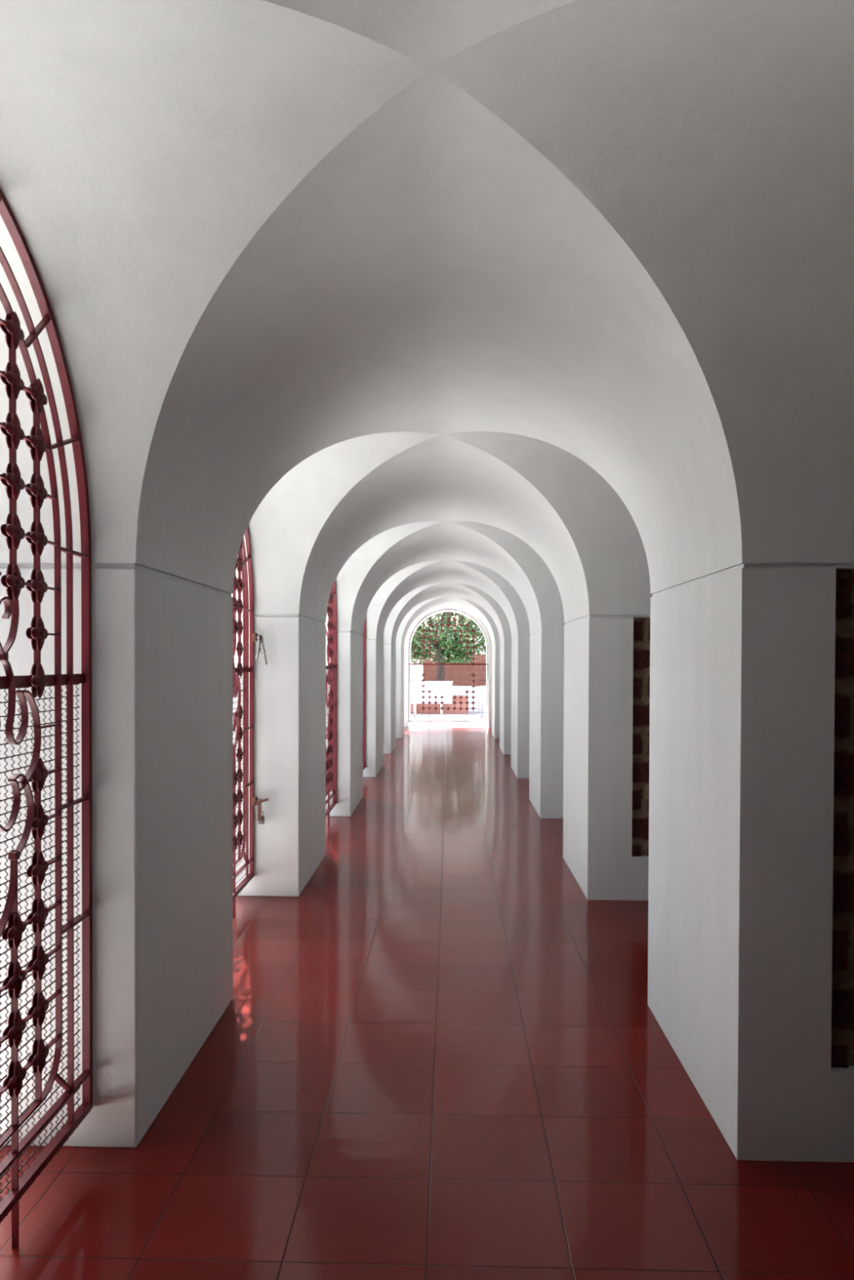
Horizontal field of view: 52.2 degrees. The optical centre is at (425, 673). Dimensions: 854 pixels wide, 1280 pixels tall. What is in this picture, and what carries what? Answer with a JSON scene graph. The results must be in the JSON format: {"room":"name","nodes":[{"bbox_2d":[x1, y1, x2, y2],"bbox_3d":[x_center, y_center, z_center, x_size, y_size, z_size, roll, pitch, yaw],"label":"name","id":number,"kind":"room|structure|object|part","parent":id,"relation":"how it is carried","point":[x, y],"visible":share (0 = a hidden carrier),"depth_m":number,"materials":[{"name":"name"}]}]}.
{"room":"arched corridor","nodes":[
{"label":"arched corridor","id":0,"kind":"room"},
{"bbox_2d":[0,0,853,648],"bbox_3d":[0.607,-0.964,9.857,3.750,1.006,26.619,0,1,2],"label":"ceiling","id":1,"kind":"structure","parent":0,"point":[523,318],"depth_m":2.64,"materials":[{"name":"white paint"}]},
{"bbox_2d":[0,727,853,1279],"bbox_3d":[0.581,1.524,9.250,3.750,0.001,25.335,0,1,2],"label":"floor","id":2,"kind":"structure","parent":0,"point":[438,1057],"depth_m":3.20,"materials":[{"name":"red tile"}]},
{"bbox_2d":[0,563,232,1147],"bbox_3d":[-1.203,0.608,3.601,0.494,1.977,1.314,0,1,2],"label":"pier","id":3,"kind":"object","parent":2,"relation":"on","point":[162,642],"visible":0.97,"depth_m":2.96,"materials":[{"name":"white paint"}]},
{"bbox_2d":[0,189,93,1248],"bbox_3d":[-1.165,0.130,2.011,0.052,2.977,1.839,0,1,2],"label":"gate","id":4,"kind":"object","parent":3,"relation":"attached to","point":[38,442],"visible":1,"depth_m":2.58,"materials":[{"name":"red metal"}]},
{"bbox_3d":[-1.171,0.028,2.010,0.012,0.032,1.801,0,1,2],"label":"rail","id":5,"kind":"part","parent":4,"relation":"part of","materials":[{"name":"red metal"}]},
{"bbox_3d":[-1.163,1.353,2.027,0.022,0.012,1.801,0,1,2],"label":"rail","id":6,"kind":"part","parent":4,"relation":"part of","materials":[{"name":"red metal"}]},
{"bbox_2d":[232,613,325,896],"bbox_3d":[-1.114,0.564,6.762,0.494,1.977,1.314,0,1,2],"label":"pier","id":7,"kind":"object","parent":2,"relation":"on","point":[290,690],"visible":0.76,"depth_m":6.11,"materials":[{"name":"white paint"}]},
{"bbox_2d":[232,525,268,917],"bbox_3d":[-1.189,0.086,5.176,0.165,2.977,1.839,0,1,2],"label":"gate","id":8,"kind":"object","parent":7,"relation":"attached to","point":[246,839],"visible":0.25,"depth_m":5.87,"materials":[{"name":"red metal"}]},
{"bbox_3d":[-1.251,-0.016,5.176,0.012,0.032,1.801,0,1,2],"label":"rail","id":9,"kind":"part","parent":8,"relation":"part of","materials":[{"name":"red metal"}]},
{"bbox_3d":[-1.243,1.309,5.194,0.022,0.012,1.801,0,1,2],"label":"rail","id":10,"kind":"part","parent":8,"relation":"part of","materials":[{"name":"red metal"}]},
{"bbox_3d":[-1.239,0.016,5.176,0.030,2.837,1.839,0,1,2],"label":"frame","id":11,"kind":"part","parent":8,"relation":"part of","materials":[{"name":"red paint"}]},
{"bbox_3d":[-1.163,-0.252,6.036,0.069,0.034,0.036,0,1,2],"label":"bolt rod","id":12,"kind":"part","parent":8,"relation":"part of","materials":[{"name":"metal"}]},
{"bbox_2d":[257,810,264,824],"bbox_3d":[-1.143,0.998,6.060,0.044,0.096,0.020,0,1,2],"label":"padlock","id":13,"kind":"object","parent":8,"relation":"hanging from","point":[262,822],"visible":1,"depth_m":6.05,"materials":[{"name":"metal"}]},
{"bbox_2d":[325,580,337,825],"bbox_3d":[-0.987,0.043,8.334,0.052,2.977,1.839,0,1,2],"label":"gate","id":14,"kind":"object","parent":7,"relation":"attached to","point":[331,647],"visible":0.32,"depth_m":8.89,"materials":[{"name":"red metal"}]},
{"bbox_3d":[-0.985,1.267,8.351,0.022,0.012,1.801,0,1,2],"label":"rail","id":15,"kind":"part","parent":14,"relation":"part of","materials":[{"name":"red metal"}]},
{"bbox_2d":[325,630,363,816],"bbox_3d":[-1.025,0.521,9.924,0.494,1.977,1.314,0,1,2],"label":"pier","id":16,"kind":"object","parent":2,"relation":"on","point":[349,721],"visible":0.53,"depth_m":9.27,"materials":[{"name":"white paint"}]},
{"bbox_2d":[362,617,365,770],"bbox_3d":[-0.898,0.000,11.495,0.052,2.977,1.839,0,1,2],"label":"gate","id":17,"kind":"object","parent":2,"relation":"on","point":[364,626],"visible":0.03,"depth_m":12.38,"materials":[{"name":"red metal"}]},
{"bbox_2d":[362,638,382,777],"bbox_3d":[-0.936,0.478,13.085,0.494,1.977,1.314,0,1,2],"label":"pier","id":18,"kind":"object","parent":2,"relation":"on","point":[374,646],"visible":0.48,"depth_m":12.43,"materials":[{"name":"white paint"}]},
{"bbox_2d":[382,643,395,753],"bbox_3d":[-0.847,0.434,16.247,0.494,1.977,1.314,0,1,2],"label":"pier","id":19,"kind":"object","parent":2,"relation":"on","point":[388,649],"visible":0.47,"depth_m":15.59,"materials":[{"name":"white paint"}]},
{"bbox_2d":[395,646,404,737],"bbox_3d":[-0.758,0.391,19.408,0.494,1.977,1.314,0,1,2],"label":"pier","id":20,"kind":"object","parent":2,"relation":"on","point":[399,650],"visible":0.43,"depth_m":18.75,"materials":[{"name":"white paint"}]},
{"bbox_2d":[491,646,499,738],"bbox_3d":[2.121,0.402,19.328,1.244,1.977,1.314,0,1,2],"label":"pier","id":21,"kind":"object","parent":2,"relation":"on","point":[495,650],"visible":0.02,"depth_m":18.69,"materials":[{"name":"white paint"}]},
{"bbox_2d":[499,643,511,754],"bbox_3d":[2.032,0.445,16.166,1.244,1.977,1.314,0,1,2],"label":"pier","id":22,"kind":"object","parent":2,"relation":"on","point":[505,648],"visible":0.02,"depth_m":15.53,"materials":[{"name":"white paint"}]},
{"bbox_2d":[511,639,529,777],"bbox_3d":[1.943,0.488,13.004,1.244,1.977,1.314,0,1,2],"label":"pier","id":23,"kind":"object","parent":2,"relation":"on","point":[520,648],"visible":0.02,"depth_m":12.37,"materials":[{"name":"white paint"}]},
{"bbox_2d":[528,631,564,818],"bbox_3d":[1.854,0.532,9.843,1.244,1.977,1.314,0,1,2],"label":"pier","id":24,"kind":"object","parent":2,"relation":"on","point":[546,647],"visible":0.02,"depth_m":9.21,"materials":[{"name":"white paint"}]},
{"bbox_2d":[562,614,649,900],"bbox_3d":[1.765,0.575,6.681,1.244,1.977,1.314,0,1,2],"label":"pier","id":25,"kind":"object","parent":2,"relation":"on","point":[606,707],"visible":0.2,"depth_m":6.05,"materials":[{"name":"white paint"}]},
{"bbox_3d":[1.740,0.442,6.058,0.620,1.661,0.023,0,1,2],"label":"brick panel","id":26,"kind":"part","parent":25,"relation":"part of","materials":[{"name":"brown brick"}]},
{"bbox_2d":[647,563,853,1162],"bbox_3d":[1.676,0.618,3.520,1.244,1.977,1.314,0,1,2],"label":"pier","id":27,"kind":"object","parent":2,"relation":"on","point":[750,962],"visible":1,"depth_m":2.89,"materials":[{"name":"white paint"}]},
{"bbox_3d":[1.651,0.485,2.897,0.620,1.661,0.023,0,1,2],"label":"brick panel","id":28,"kind":"part","parent":27,"relation":"part of","materials":[{"name":"brown brick"}]},
{"bbox_2d":[408,723,488,727],"bbox_3d":[0.955,1.347,22.555,3.750,0.007,1.279,0,1,2],"label":"floor","id":29,"kind":"structure","parent":0,"point":[411,725],"depth_m":22.60,"materials":[{"name":"concrete"}]},
{"bbox_2d":[404,648,410,727],"bbox_3d":[-0.669,0.348,22.570,0.494,1.977,1.314,0,1,2],"label":"pier","id":30,"kind":"object","parent":29,"relation":"on","point":[406,723],"visible":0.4,"depth_m":21.91,"materials":[{"name":"white paint"}]},
{"bbox_2d":[408,608,488,724],"bbox_3d":[0.568,-0.139,21.937,1.997,2.975,0.052,0,1,2],"label":"gate","id":31,"kind":"object","parent":30,"relation":"attached to","point":[473,674],"visible":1,"depth_m":21.93,"materials":[{"name":"red metal"}]},
{"bbox_3d":[0.569,-0.241,21.942,1.959,0.032,0.012,0,1,2],"label":"rail","id":32,"kind":"part","parent":31,"relation":"part of","materials":[{"name":"red metal"}]},
{"bbox_2d":[485,648,492,727],"bbox_3d":[2.210,0.358,22.489,1.244,1.977,1.314,0,1,2],"label":"pier","id":33,"kind":"object","parent":29,"relation":"on","point":[488,723],"visible":0.02,"depth_m":21.85,"materials":[{"name":"white paint"}]},
{"bbox_2d":[410,711,485,724],"bbox_3d":[0.790,1.304,30.010,120.000,0.110,120.000,0,1,2],"label":"ground","id":34,"kind":"structure","parent":0,"point":[458,716],"depth_m":25.36,"materials":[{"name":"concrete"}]},
{"bbox_2d":[410,658,422,680],"bbox_3d":[-0.702,0.291,31.979,1.140,1.850,1.720,0,1,2],"label":"garden shed","id":35,"kind":"object","parent":34,"relation":"on","point":[420,666],"visible":0.02,"depth_m":31.22,"materials":[{"name":"grey stone"}]},
{"bbox_2d":[410,680,453,715],"bbox_3d":[0.000,0.761,27.464,1.700,1.040,0.520,0,1,2],"label":"base cabinet","id":36,"kind":"object","parent":34,"relation":"on","point":[447,695],"visible":0.45,"depth_m":27.21,"materials":[{"name":"paint"}]},
{"bbox_2d":[410,695,467,713],"bbox_3d":[-0.049,0.990,28.229,2.820,0.540,0.900,0,1,2],"label":"brick platform","id":37,"kind":"object","parent":34,"relation":"on","point":[463,700],"visible":0.29,"depth_m":27.77,"materials":[{"name":"red brick"}]},
{"bbox_2d":[410,611,486,680],"bbox_3d":[0.694,-1.186,28.955,4.358,4.917,3.872,1,1,31],"label":"tree","id":38,"kind":"object","parent":34,"relation":"on","point":[443,639],"visible":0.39,"depth_m":28.32,"materials":[{"name":"green plant"}]},
{"bbox_2d":[422,653,486,686],"bbox_3d":[2.849,0.266,31.064,5.950,1.930,0.330,0,1,2],"label":"brick wall","id":39,"kind":"structure","parent":34,"relation":"on","point":[480,673],"depth_m":30.98,"materials":[{"name":"red brick"}]},
{"bbox_2d":[452,685,486,711],"bbox_3d":[2.559,0.841,28.829,3.400,0.840,0.350,0,1,2],"label":"wall","id":40,"kind":"structure","parent":34,"relation":"on","point":[478,700],"depth_m":28.73,"materials":[{"name":"white paint"}]},
{"bbox_2d":[475,626,486,653],"bbox_3d":[4.460,-0.986,36.604,5.250,4.310,5.150,0,1,2],"label":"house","id":41,"kind":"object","parent":34,"relation":"on","point":[481,652],"visible":0.02,"depth_m":34.44,"materials":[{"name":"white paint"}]}
]}

